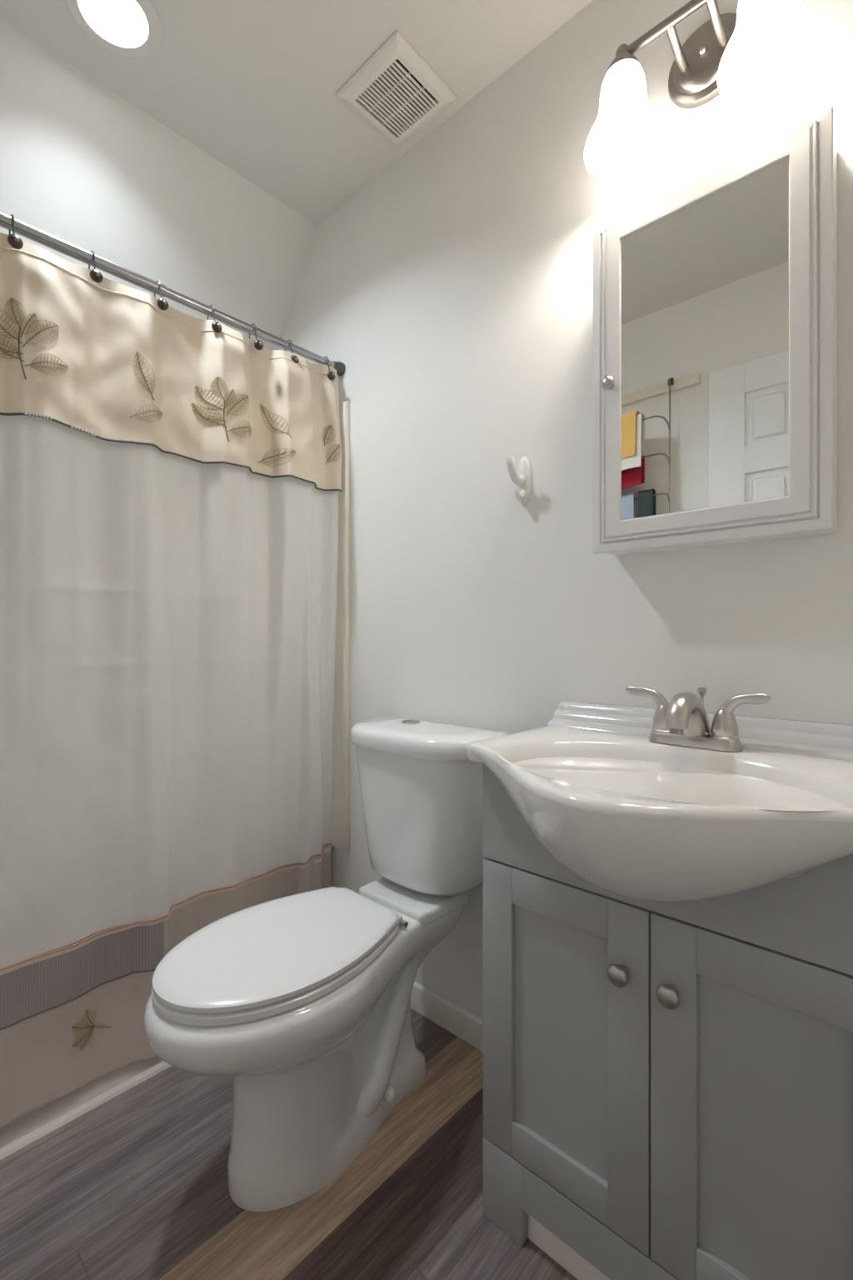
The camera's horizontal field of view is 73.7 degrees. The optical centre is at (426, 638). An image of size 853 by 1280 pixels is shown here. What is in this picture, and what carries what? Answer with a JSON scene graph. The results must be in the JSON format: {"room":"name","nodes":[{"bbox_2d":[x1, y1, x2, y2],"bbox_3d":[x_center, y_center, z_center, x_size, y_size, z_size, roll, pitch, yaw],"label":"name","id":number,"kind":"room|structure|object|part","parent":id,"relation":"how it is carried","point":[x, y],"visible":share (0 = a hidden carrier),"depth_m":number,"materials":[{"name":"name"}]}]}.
{"room":"bathroom","nodes":[
{"label":"bathroom","id":0,"kind":"room"},
{"bbox_2d":[0,1060,176,1165],"bbox_3d":[-0.743,1.030,1.247,0.026,0.020,1.467,0,0,43],"label":"trim","id":1,"kind":"structure","parent":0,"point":[26,1142],"depth_m":1.23,"materials":[{"name":"beige paint"}]},
{"bbox_2d":[0,18,316,349],"bbox_3d":[-1.085,-0.997,1.568,0.580,0.950,1.480,0,0,43],"label":"wall","id":2,"kind":"structure","parent":0,"point":[82,165],"depth_m":1.59,"materials":[{"name":"white paint"}]},
{"bbox_2d":[0,1008,577,1279],"bbox_3d":[-0.375,1.080,0.915,2.670,0.080,1.640,0,0,43],"label":"floor","id":3,"kind":"structure","parent":0,"point":[137,1188],"depth_m":1.05,"materials":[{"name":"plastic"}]},
{"bbox_2d":[0,845,333,1148],"bbox_3d":[-1.024,0.855,1.512,0.742,0.370,1.476,0,0,43],"label":"bathtub","id":4,"kind":"object","parent":3,"relation":"on","point":[33,1118],"visible":0.13,"depth_m":1.27,"materials":[{"name":"grey plastic"}]},
{"bbox_2d":[143,716,509,1211],"bbox_3d":[-0.199,0.628,1.219,0.434,0.824,0.769,0,0,43],"label":"toilet","id":5,"kind":"object","parent":3,"relation":"on","point":[303,999],"visible":0.96,"depth_m":1.11,"materials":[{"name":"white ceramic"}]},
{"bbox_3d":[-0.287,0.613,1.115,0.334,0.018,0.470,0,0,43],"label":"seat","id":6,"kind":"part","parent":5,"relation":"part of","materials":[{"name":"white plastic"}]},
{"bbox_3d":[-0.286,0.592,1.116,0.332,0.018,0.469,0,0,43],"label":"seat lid","id":7,"kind":"part","parent":5,"relation":"part of","materials":[{"name":"white plastic"}]},
{"bbox_3d":[-0.213,0.832,1.190,0.362,0.416,0.707,0,0,43],"label":"bowl","id":8,"kind":"part","parent":5,"relation":"part of","materials":[{"name":"white ceramic"}]},
{"bbox_3d":[-0.017,0.433,1.418,0.410,0.322,0.211,0,0,43],"label":"tank","id":9,"kind":"part","parent":5,"relation":"part of","materials":[{"name":"white ceramic"}]},
{"bbox_3d":[-0.018,0.246,1.416,0.434,0.050,0.234,0,0,43],"label":"tank lid","id":10,"kind":"part","parent":5,"relation":"part of","materials":[{"name":"white ceramic"}]},
{"bbox_2d":[482,763,852,1279],"bbox_3d":[0.426,0.627,0.936,0.602,0.826,0.363,0,0,43],"label":"vanity cabinet","id":11,"kind":"object","parent":3,"relation":"on","point":[668,1087],"visible":0.91,"depth_m":0.81,"materials":[{"name":"grey paint"}]},
{"bbox_3d":[0.218,0.647,0.933,0.300,0.500,0.020,0,0,43],"label":"door","id":12,"kind":"part","parent":11,"relation":"part of","materials":[{"name":"grey paint"}]},
{"bbox_3d":[0.329,0.970,0.831,0.602,0.140,0.020,0,0,43],"label":"rail","id":13,"kind":"part","parent":11,"relation":"part of","materials":[{"name":"grey paint"}]},
{"bbox_3d":[0.284,0.495,0.840,0.032,0.032,0.029,0,0,43],"label":"knob","id":14,"kind":"part","parent":11,"relation":"part of","materials":[{"name":"silver metal"}]},
{"bbox_2d":[466,700,852,902],"bbox_3d":[0.364,0.249,0.869,0.654,0.217,0.544,0,0,43],"label":"basin","id":15,"kind":"object","parent":11,"relation":"in","point":[632,816],"visible":0.99,"depth_m":0.75,"materials":[{"name":"white ceramic"}]},
{"bbox_2d":[625,685,771,751],"bbox_3d":[0.468,0.138,1.001,0.154,0.100,0.189,0,0,-9],"label":"faucet","id":16,"kind":"object","parent":15,"relation":"on","point":[684,721],"visible":1,"depth_m":0.96,"materials":[{"name":"silver metal"}]},
{"bbox_3d":[0.414,0.116,1.059,0.083,0.051,0.022,0,0,43],"label":"lever","id":17,"kind":"part","parent":16,"relation":"part of","materials":[{"name":"silver metal"}]},
{"bbox_3d":[0.435,0.146,1.040,0.045,0.050,0.045,0,0,43],"label":"handle","id":18,"kind":"part","parent":16,"relation":"part of","materials":[{"name":"silver metal"}]},
{"bbox_3d":[0.451,0.134,0.982,0.056,0.083,0.136,0,0,43],"label":"spout","id":19,"kind":"part","parent":16,"relation":"part of","materials":[{"name":"silver metal"}]},
{"bbox_3d":[0.472,0.179,1.006,0.154,0.018,0.052,0,0,43],"label":"plate","id":20,"kind":"part","parent":16,"relation":"part of","materials":[{"name":"silver metal"}]},
{"bbox_3d":[0.497,0.097,1.026,0.015,0.017,0.016,0,0,43],"label":"lift knob","id":21,"kind":"part","parent":16,"relation":"part of","materials":[{"name":"silver metal"}]},
{"bbox_3d":[0.509,0.146,0.972,0.045,0.050,0.045,0,0,43],"label":"handle","id":22,"kind":"part","parent":16,"relation":"part of","materials":[{"name":"silver metal"}]},
{"bbox_3d":[0.530,0.116,0.952,0.083,0.051,0.022,0,0,43],"label":"lever","id":23,"kind":"part","parent":16,"relation":"part of","materials":[{"name":"silver metal"}]},
{"bbox_3d":[0.337,0.495,0.791,0.032,0.032,0.029,0,0,43],"label":"knob","id":24,"kind":"part","parent":11,"relation":"part of","materials":[{"name":"silver metal"}]},
{"bbox_3d":[0.329,0.304,0.831,0.602,0.180,0.020,0,0,43],"label":"apron panel","id":25,"kind":"part","parent":11,"relation":"part of","materials":[{"name":"grey paint"}]},
{"bbox_3d":[0.441,0.647,0.729,0.300,0.500,0.020,0,0,43],"label":"door","id":26,"kind":"part","parent":11,"relation":"part of","materials":[{"name":"grey paint"}]},
{"bbox_2d":[0,0,593,224],"bbox_3d":[-0.161,-1.432,0.719,1.930,0.080,1.480,0,0,43],"label":"ceiling","id":27,"kind":"structure","parent":0,"point":[253,85],"depth_m":1.38,"materials":[{"name":"white paint"}]},
{"bbox_2d":[65,0,161,58],"bbox_3d":[-0.697,-1.389,1.269,0.192,0.006,0.192,0,0,43],"label":"recessed light","id":28,"kind":"object","parent":27,"relation":"in","point":[126,28],"visible":1,"depth_m":1.29,"materials":[{"name":"white plastic"}]},
{"bbox_2d":[335,30,458,148],"bbox_3d":[-0.075,-1.383,1.456,0.222,0.018,0.218,0,0,43],"label":"ceiling vent","id":29,"kind":"object","parent":27,"relation":"in","point":[396,91],"visible":1,"depth_m":1.44,"materials":[{"name":"white plastic"}]},
{"bbox_2d":[278,0,852,1020],"bbox_3d":[0.153,-0.216,1.489,2.670,2.512,0.080,0,0,43],"label":"wall","id":30,"kind":"structure","parent":0,"point":[452,290],"depth_m":1.37,"materials":[{"name":"white paint"}]},
{"bbox_2d":[0,211,345,375],"bbox_3d":[-0.773,-0.862,1.282,0.042,0.042,1.479,0,0,43],"label":"curtain rod","id":31,"kind":"object","parent":30,"relation":"attached to","point":[26,230],"visible":0.84,"depth_m":1.36,"materials":[{"name":"silver metal"}]},
{"bbox_2d":[7,214,23,249],"bbox_3d":[-0.853,-0.838,1.174,0.065,0.084,0.027,0,0,43],"label":"curtain ring","id":32,"kind":"object","parent":31,"relation":"hanging from","point":[13,240],"visible":0.98,"depth_m":1.16,"materials":[{"name":"silver metal"}]},
{"bbox_2d":[88,250,103,283],"bbox_3d":[-0.751,-0.838,1.284,0.065,0.084,0.027,0,0,43],"label":"curtain ring","id":33,"kind":"object","parent":31,"relation":"hanging from","point":[96,276],"visible":0.96,"depth_m":1.27,"materials":[{"name":"silver metal"}]},
{"bbox_2d":[154,280,168,310],"bbox_3d":[-0.652,-0.838,1.392,0.065,0.084,0.027,0,0,43],"label":"curtain ring","id":34,"kind":"object","parent":31,"relation":"hanging from","point":[162,304],"visible":0.91,"depth_m":1.38,"materials":[{"name":"silver metal"}]},
{"bbox_2d":[0,232,342,1127],"bbox_3d":[-0.766,0.080,1.274,0.102,1.856,1.420,0,0,44],"label":"shower curtain","id":35,"kind":"object","parent":31,"relation":"hanging from","point":[170,483],"visible":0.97,"depth_m":1.35,"materials":[{"name":"white fabric"}]},
{"bbox_3d":[-0.770,0.666,1.278,0.062,0.034,1.419,0,0,43],"label":"coral trim","id":36,"kind":"part","parent":35,"relation":"part of","materials":[{"name":"beige"}]},
{"bbox_3d":[-0.765,-0.085,1.273,0.082,1.526,1.418,0,0,43],"label":"curtain panel","id":37,"kind":"part","parent":35,"relation":"part of","materials":[{"name":"white fabric"}]},
{"bbox_3d":[-0.744,-0.457,1.254,0.067,0.013,1.419,0,0,43],"label":"valance trim","id":38,"kind":"part","parent":35,"relation":"part of","materials":[{"name":"grey fabric"}]},
{"bbox_2d":[207,305,221,332],"bbox_3d":[-0.559,-0.838,1.493,0.065,0.084,0.027,0,0,43],"label":"curtain ring","id":39,"kind":"object","parent":31,"relation":"hanging from","point":[216,326],"visible":0.97,"depth_m":1.48,"materials":[{"name":"silver metal"}]},
{"bbox_2d":[249,323,263,349],"bbox_3d":[-0.476,-0.838,1.583,0.065,0.084,0.027,0,0,43],"label":"curtain ring","id":40,"kind":"object","parent":31,"relation":"hanging from","point":[258,344],"visible":0.93,"depth_m":1.57,"materials":[{"name":"silver metal"}]},
{"bbox_2d":[285,340,299,363],"bbox_3d":[-0.397,-0.838,1.669,0.065,0.084,0.027,0,0,43],"label":"curtain ring","id":41,"kind":"object","parent":31,"relation":"hanging from","point":[293,357],"visible":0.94,"depth_m":1.65,"materials":[{"name":"silver metal"}]},
{"bbox_2d":[324,356,335,380],"bbox_3d":[-0.306,-0.838,1.768,0.065,0.084,0.027,0,0,43],"label":"curtain ring","id":42,"kind":"object","parent":31,"relation":"hanging from","point":[331,375],"visible":0.9,"depth_m":1.75,"materials":[{"name":"grey metal"}]},
{"bbox_2d":[330,400,349,850],"bbox_3d":[-1.016,-0.041,1.513,0.756,1.419,1.468,0,0,43],"label":"tub surround","id":43,"kind":"object","parent":30,"relation":"attached to","point":[340,825],"visible":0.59,"depth_m":1.80,"materials":[{"name":"beige plastic"}]},
{"bbox_2d":[410,981,483,1051],"bbox_3d":[0.042,1.005,1.530,0.760,0.070,0.011,0,0,43],"label":"baseboard","id":44,"kind":"structure","parent":30,"relation":"attached to","point":[452,1017],"depth_m":1.51,"materials":[{"name":"white paint"}]},
{"bbox_2d":[505,455,531,505],"bbox_3d":[0.211,-0.375,1.334,0.038,0.116,0.069,0,0,43],"label":"robe hook","id":45,"kind":"object","parent":30,"relation":"attached to","point":[522,478],"visible":1,"depth_m":1.34,"materials":[{"name":"white plastic"}]},
{"bbox_3d":[0.230,-0.375,1.356,0.038,0.116,0.012,0,0,43],"label":"plate","id":46,"kind":"part","parent":45,"relation":"part of","materials":[{"name":"white plastic"}]},
{"bbox_2d":[584,0,820,180],"bbox_3d":[0.475,-1.046,1.016,0.383,0.238,0.181,0,0,43],"label":"vanity light","id":47,"kind":"object","parent":30,"relation":"attached to","point":[751,56],"visible":1,"depth_m":1.03,"materials":[{"name":"white glass"}]},
{"bbox_3d":[0.373,-0.995,1.083,0.048,0.062,0.048,0,0,43],"label":"bulb","id":48,"kind":"part","parent":47,"relation":"part of","materials":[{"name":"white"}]},
{"bbox_3d":[0.373,-1.000,1.083,0.143,0.146,0.143,0,0,43],"label":"lamp shade","id":49,"kind":"part","parent":47,"relation":"part of","materials":[{"name":"white glass"}]},
{"bbox_3d":[0.465,-1.096,1.055,0.015,0.035,0.090,0,0,43],"label":"arm","id":50,"kind":"part","parent":47,"relation":"part of","materials":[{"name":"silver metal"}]},
{"bbox_3d":[0.515,-1.096,1.009,0.015,0.035,0.090,0,0,43],"label":"arm","id":51,"kind":"part","parent":47,"relation":"part of","materials":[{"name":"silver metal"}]},
{"bbox_3d":[0.550,-0.995,0.920,0.048,0.062,0.048,0,0,43],"label":"bulb","id":52,"kind":"part","parent":47,"relation":"part of","materials":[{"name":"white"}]},
{"bbox_3d":[0.550,-1.000,0.920,0.143,0.146,0.143,0,0,43],"label":"lamp shade","id":53,"kind":"part","parent":47,"relation":"part of","materials":[{"name":"white glass"}]},
{"bbox_2d":[593,105,837,555],"bbox_3d":[0.500,-0.494,1.032,0.396,0.649,0.123,0,0,43],"label":"medicine cabinet","id":54,"kind":"object","parent":30,"relation":"attached to","point":[715,297],"visible":1,"depth_m":0.98,"materials":[{"name":"white wood"}]},
{"bbox_3d":[0.352,-0.493,1.100,0.025,0.025,0.023,0,0,43],"label":"knob","id":55,"kind":"part","parent":54,"relation":"part of","materials":[{"name":"silver metal"}]},
{"bbox_3d":[0.479,-0.498,1.006,0.278,0.540,0.002,0,0,43],"label":"mirror pane","id":56,"kind":"part","parent":54,"relation":"part of","materials":[{"name":"clear glass"}]}
]}

